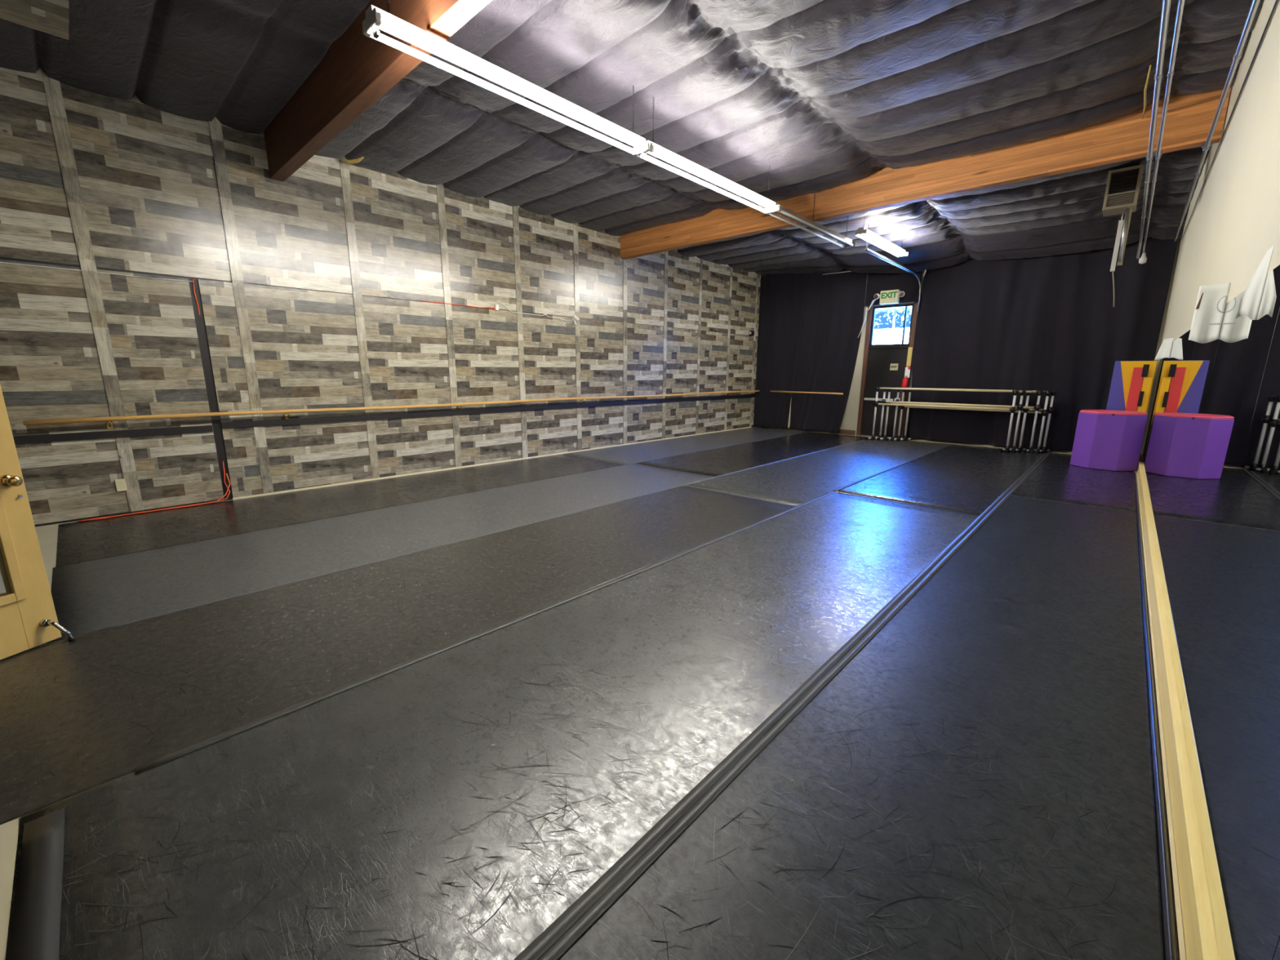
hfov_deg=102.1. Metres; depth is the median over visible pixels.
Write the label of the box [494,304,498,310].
power adapter
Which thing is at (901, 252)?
strip light
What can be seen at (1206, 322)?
paper sheet
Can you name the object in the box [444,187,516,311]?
wall panel
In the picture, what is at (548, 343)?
wall panel
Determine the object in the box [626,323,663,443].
wall panel
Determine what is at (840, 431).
trim
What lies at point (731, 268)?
batten
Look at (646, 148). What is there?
socket
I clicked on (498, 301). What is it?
cable
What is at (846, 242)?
strip light
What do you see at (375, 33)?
hook
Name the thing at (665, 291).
batten
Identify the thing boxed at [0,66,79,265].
wall panel
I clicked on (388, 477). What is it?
baseboard
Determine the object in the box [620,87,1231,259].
roof beam
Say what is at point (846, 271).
curtain rod
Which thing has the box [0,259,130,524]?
wall panel
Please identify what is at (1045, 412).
portable barre
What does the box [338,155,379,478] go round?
batten
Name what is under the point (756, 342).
wall panel
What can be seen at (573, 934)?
tape
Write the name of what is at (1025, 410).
portable barre
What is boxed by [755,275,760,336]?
wall panel
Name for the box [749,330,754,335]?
wall speaker
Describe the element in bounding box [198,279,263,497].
wall panel
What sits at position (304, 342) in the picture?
wall panel
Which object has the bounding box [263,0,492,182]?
roof beam
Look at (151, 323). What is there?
wall panel
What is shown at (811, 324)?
curtain
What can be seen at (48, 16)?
board
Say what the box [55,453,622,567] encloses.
floor strip
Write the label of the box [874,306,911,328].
tree
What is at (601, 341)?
wall panel
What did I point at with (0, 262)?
cable
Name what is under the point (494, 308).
extension cord
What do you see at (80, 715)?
floor strip
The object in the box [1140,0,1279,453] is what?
wall
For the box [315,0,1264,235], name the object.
insulation
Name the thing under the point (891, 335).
building
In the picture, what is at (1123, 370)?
mat
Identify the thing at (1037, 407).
portable barre
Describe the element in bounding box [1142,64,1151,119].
scrap
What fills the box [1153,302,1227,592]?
wall mirror
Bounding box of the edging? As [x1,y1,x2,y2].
[1133,471,1177,959]
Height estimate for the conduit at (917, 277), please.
0.734 m
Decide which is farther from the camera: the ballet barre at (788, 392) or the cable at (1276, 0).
the ballet barre at (788, 392)
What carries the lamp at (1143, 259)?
attached to the conduit at (1158, 153)
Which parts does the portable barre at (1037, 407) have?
post, rail, post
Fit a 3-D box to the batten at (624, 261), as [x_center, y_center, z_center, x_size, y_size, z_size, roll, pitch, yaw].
[-0.296,-2.756,10.311,0.010,4.098,0.104,11,16,42]
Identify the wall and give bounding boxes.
[0,257,761,526]
[773,238,1181,453]
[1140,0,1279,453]
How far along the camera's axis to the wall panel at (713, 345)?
12.69 m
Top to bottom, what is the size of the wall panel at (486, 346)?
2.414 m
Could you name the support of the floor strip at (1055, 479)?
on the floor
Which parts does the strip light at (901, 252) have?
plate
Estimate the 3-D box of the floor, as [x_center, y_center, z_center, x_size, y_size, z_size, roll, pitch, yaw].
[0.983,0.226,6.484,8.900,0.120,15.800,11,16,42]
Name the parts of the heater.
casing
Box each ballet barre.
[22,390,759,429]
[769,390,843,395]
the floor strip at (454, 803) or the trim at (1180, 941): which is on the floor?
the floor strip at (454, 803)
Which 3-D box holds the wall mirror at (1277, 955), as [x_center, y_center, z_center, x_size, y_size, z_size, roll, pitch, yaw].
[0.720,0.341,0.335,0.005,1.876,1.357,11,16,42]
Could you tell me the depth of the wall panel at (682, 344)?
11.80 m
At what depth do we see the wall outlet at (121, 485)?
5.32 m
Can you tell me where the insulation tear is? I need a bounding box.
[338,156,364,164]
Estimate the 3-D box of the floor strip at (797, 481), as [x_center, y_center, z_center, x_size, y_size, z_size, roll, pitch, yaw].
[3.670,-0.350,9.016,1.620,0.004,7.320,11,16,42]
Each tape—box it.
[7,807,65,959]
[98,486,675,631]
[134,491,835,775]
[513,453,1047,959]
[537,453,1050,959]
[623,432,802,465]
[634,462,714,476]
[675,440,864,487]
[684,484,796,506]
[831,444,951,491]
[835,492,979,515]
[1012,495,1134,512]
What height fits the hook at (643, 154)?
0.075 m
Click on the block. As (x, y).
(1112, 440)
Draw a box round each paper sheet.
[1154,337,1173,359]
[1188,282,1231,343]
[1235,244,1274,319]
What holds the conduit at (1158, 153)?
attached to the roof beam at (1189, 118)
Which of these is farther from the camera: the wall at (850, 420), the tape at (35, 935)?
the wall at (850, 420)
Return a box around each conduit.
[915,275,920,311]
[1136,0,1171,258]
[1142,0,1184,253]
[1173,0,1260,241]
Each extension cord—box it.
[76,278,231,522]
[419,300,495,309]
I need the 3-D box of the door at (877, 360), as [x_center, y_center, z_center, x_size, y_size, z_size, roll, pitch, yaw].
[5.725,-2.514,12.008,1.070,3.040,0.190,11,16,42]
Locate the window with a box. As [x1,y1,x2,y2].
[869,303,914,346]
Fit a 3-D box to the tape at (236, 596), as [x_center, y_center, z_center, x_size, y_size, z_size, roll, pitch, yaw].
[-1.321,0.481,4.888,0.034,0.004,5.300,11,16,42]
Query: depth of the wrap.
11.81 m
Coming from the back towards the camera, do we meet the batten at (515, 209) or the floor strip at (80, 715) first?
the batten at (515, 209)
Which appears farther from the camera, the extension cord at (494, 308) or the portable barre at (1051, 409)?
the portable barre at (1051, 409)
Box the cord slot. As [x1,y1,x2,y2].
[188,278,232,500]
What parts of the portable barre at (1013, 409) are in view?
post, rail, rail, post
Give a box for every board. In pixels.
[0,0,68,39]
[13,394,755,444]
[896,390,902,437]
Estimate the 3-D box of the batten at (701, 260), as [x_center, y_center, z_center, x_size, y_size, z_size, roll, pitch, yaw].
[1.382,-3.117,12.089,0.010,4.098,0.090,11,16,42]
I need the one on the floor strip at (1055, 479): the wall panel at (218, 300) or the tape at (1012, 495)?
the tape at (1012, 495)
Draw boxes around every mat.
[1106,360,1157,412]
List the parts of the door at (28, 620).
pane, knob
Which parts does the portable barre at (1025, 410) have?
post, rail, post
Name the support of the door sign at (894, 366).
attached to the door at (877, 360)
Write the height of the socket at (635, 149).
0.054 m
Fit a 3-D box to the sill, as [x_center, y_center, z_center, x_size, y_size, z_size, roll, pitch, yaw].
[4.112,0.593,4.163,0.032,0.141,13.600,11,16,42]
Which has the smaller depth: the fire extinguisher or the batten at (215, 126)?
the batten at (215, 126)
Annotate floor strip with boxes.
[0,485,795,825]
[5,492,979,959]
[47,463,711,643]
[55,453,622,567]
[558,495,1164,959]
[561,426,807,465]
[635,431,870,476]
[687,439,953,505]
[835,444,1048,515]
[1011,452,1136,512]
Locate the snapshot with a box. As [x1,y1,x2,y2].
[1195,293,1203,309]
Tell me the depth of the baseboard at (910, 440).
10.90 m
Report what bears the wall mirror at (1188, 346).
attached to the wall at (1234, 220)
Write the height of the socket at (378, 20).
0.054 m
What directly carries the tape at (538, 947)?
on the floor strip at (454, 803)
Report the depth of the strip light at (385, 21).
3.60 m
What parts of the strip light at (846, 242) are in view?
plate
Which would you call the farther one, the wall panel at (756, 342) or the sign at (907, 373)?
the wall panel at (756, 342)
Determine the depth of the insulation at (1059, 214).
8.82 m
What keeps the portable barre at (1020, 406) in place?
on the floor strip at (797, 481)
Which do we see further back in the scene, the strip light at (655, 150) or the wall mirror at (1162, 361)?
the wall mirror at (1162, 361)
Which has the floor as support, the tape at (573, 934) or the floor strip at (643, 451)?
the floor strip at (643, 451)
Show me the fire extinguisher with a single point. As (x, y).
(904, 382)
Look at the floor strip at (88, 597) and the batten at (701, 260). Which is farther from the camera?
the batten at (701, 260)
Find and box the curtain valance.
[864,271,922,305]
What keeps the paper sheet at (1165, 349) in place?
hanging from the wall mirror at (1166, 361)
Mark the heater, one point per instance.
(1123, 184)
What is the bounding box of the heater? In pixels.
[1102,163,1143,265]
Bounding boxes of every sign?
[873,289,905,304]
[889,363,897,370]
[904,366,911,377]
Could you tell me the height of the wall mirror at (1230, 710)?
1.876 m
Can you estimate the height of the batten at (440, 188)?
4.080 m
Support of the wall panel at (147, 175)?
attached to the wall at (1, 258)
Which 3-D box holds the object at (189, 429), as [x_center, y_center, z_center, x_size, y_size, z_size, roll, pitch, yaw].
[-1.497,-1.299,9.278,0.033,0.098,13.700,11,16,42]
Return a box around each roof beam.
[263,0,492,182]
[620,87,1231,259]
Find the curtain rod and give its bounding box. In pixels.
[822,271,851,275]
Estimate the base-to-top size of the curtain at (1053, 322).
3.970 m
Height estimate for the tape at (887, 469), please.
0.005 m
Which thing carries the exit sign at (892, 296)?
attached to the curtain valance
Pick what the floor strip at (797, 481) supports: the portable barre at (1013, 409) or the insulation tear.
the portable barre at (1013, 409)
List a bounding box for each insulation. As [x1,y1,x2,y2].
[0,0,371,133]
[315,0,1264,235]
[675,146,1210,275]
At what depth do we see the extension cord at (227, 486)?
5.57 m
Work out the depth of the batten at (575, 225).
9.40 m
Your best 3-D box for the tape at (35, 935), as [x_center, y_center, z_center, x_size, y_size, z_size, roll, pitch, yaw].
[-1.454,1.242,1.235,1.520,0.004,0.092,11,16,42]
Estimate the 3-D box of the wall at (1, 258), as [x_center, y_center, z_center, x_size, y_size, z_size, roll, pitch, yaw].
[-1.987,-2.525,8.727,0.278,4.320,15.800,11,16,42]
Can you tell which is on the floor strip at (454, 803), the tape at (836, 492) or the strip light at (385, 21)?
the tape at (836, 492)
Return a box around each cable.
[0,262,193,281]
[496,301,573,323]
[1181,0,1277,239]
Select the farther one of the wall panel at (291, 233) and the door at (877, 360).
the door at (877, 360)
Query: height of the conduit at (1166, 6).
0.314 m
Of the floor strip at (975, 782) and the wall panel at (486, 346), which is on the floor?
the floor strip at (975, 782)
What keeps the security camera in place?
attached to the wall panel at (548, 343)
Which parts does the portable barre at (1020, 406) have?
post, rail, post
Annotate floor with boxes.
[0,426,1178,959]
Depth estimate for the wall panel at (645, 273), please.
10.54 m
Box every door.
[0,384,75,659]
[856,301,918,437]
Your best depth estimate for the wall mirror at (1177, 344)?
5.77 m
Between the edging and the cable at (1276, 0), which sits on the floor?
the edging
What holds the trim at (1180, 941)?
attached to the wall at (1234, 220)
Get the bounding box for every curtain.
[753,269,867,433]
[906,236,1178,451]
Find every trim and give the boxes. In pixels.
[831,429,855,435]
[1136,472,1186,959]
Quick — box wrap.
[867,298,875,310]
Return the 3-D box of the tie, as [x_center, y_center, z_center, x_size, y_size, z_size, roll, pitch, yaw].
[5.187,-3.661,12.038,0.167,0.674,0.042,11,16,42]
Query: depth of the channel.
9.52 m
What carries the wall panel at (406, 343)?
attached to the wall at (1, 258)
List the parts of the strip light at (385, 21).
plate, chain, chain, plate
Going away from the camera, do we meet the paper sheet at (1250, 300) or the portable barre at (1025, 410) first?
the paper sheet at (1250, 300)
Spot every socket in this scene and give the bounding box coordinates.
[364,27,371,37]
[374,11,382,26]
[632,146,637,155]
[644,142,648,151]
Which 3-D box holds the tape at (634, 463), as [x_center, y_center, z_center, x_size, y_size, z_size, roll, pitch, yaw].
[0.500,-0.162,8.021,1.600,0.004,0.013,11,16,42]
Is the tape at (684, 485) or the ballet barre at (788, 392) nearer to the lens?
the tape at (684, 485)
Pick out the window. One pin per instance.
(905, 305)
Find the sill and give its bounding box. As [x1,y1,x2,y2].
[1137,454,1219,959]
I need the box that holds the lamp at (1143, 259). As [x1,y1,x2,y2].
[1138,252,1146,263]
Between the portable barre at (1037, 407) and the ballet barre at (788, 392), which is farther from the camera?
the ballet barre at (788, 392)
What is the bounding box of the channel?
[864,226,919,275]
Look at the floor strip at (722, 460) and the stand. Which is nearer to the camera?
the floor strip at (722, 460)
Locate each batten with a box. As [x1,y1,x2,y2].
[40,69,143,511]
[208,116,273,493]
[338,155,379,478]
[435,183,462,466]
[511,205,528,457]
[573,222,582,450]
[622,258,626,444]
[662,250,668,439]
[695,258,702,434]
[724,267,733,430]
[749,273,759,426]
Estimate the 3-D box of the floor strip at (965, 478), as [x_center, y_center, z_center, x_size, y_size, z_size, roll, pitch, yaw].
[5.206,-0.193,8.301,1.620,0.003,6.310,11,16,42]
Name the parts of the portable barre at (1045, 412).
post, rail, post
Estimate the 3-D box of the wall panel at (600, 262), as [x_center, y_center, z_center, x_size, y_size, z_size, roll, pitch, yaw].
[-0.716,-3.853,9.625,0.006,1.674,1.230,11,16,42]
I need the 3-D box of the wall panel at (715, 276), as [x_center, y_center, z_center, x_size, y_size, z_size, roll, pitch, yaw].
[1.801,-4.396,12.293,0.006,1.674,1.230,11,16,42]
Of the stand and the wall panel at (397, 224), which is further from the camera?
the stand
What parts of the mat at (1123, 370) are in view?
panel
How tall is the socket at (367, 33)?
0.054 m
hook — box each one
[372,23,380,39]
[640,151,647,158]
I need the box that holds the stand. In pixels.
[787,402,791,427]
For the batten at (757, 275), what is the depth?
13.85 m
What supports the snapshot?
attached to the paper sheet at (1206, 322)
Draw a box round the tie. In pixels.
[857,307,867,337]
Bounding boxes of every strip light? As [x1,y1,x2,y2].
[362,0,650,155]
[636,97,779,213]
[766,193,855,248]
[854,216,908,257]
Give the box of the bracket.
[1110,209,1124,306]
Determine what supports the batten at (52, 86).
attached to the wall panel at (151, 323)
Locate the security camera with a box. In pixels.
[571,314,579,324]
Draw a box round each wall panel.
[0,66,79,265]
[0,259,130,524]
[59,82,231,281]
[96,269,224,510]
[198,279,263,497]
[221,124,352,293]
[244,283,371,492]
[348,164,444,302]
[361,295,455,477]
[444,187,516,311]
[451,305,522,466]
[518,205,574,316]
[522,312,577,457]
[577,222,622,322]
[579,318,623,449]
[626,251,664,326]
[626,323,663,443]
[665,327,697,438]
[666,249,700,329]
[697,330,728,433]
[701,259,730,333]
[726,333,753,430]
[730,268,756,335]
[751,336,757,426]
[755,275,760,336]
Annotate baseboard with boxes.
[232,426,751,499]
[910,440,1071,453]
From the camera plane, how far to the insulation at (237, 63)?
4.22 m
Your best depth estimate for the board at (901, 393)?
11.76 m
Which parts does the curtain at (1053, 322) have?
notice strip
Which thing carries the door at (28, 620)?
attached to the trim
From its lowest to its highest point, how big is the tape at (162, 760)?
0.005 m
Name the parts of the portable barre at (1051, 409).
post, post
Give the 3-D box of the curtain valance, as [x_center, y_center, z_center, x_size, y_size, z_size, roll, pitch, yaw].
[5.650,-4.446,11.525,1.151,0.980,0.050,11,16,43]
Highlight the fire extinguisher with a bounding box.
[902,376,907,387]
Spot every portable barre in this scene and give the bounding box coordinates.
[864,386,1022,451]
[871,386,1031,452]
[876,386,1032,452]
[884,386,1043,453]
[890,386,1051,453]
[896,387,1057,453]
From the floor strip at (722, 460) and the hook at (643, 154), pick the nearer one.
the hook at (643, 154)
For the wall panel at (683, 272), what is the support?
attached to the wall at (1, 258)
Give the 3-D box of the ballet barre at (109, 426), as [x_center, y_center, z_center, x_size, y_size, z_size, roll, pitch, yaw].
[-1.210,-1.446,9.464,0.143,0.133,13.100,11,16,42]
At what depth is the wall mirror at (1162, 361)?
8.04 m
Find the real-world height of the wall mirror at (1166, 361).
1.876 m
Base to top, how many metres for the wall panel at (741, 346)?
2.414 m
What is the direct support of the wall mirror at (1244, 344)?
attached to the wall at (1234, 220)
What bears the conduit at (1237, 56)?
attached to the roof beam at (1189, 118)
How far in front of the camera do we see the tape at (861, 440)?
8.35 m
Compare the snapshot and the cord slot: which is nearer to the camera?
the snapshot
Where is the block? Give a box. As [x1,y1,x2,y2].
[1070,409,1147,471]
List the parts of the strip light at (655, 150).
plate, chain, chain, plate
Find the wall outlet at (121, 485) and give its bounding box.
[115,478,127,491]
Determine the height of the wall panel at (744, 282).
1.674 m
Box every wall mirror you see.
[1140,357,1164,465]
[1142,342,1173,480]
[1144,333,1184,503]
[1147,329,1195,535]
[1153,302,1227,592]
[1162,264,1279,710]
[1180,309,1279,959]
[1272,938,1279,959]
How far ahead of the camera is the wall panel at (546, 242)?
8.71 m
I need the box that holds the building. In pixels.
[872,327,910,344]
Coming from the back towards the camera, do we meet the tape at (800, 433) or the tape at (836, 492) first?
the tape at (800, 433)
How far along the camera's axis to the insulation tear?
6.27 m

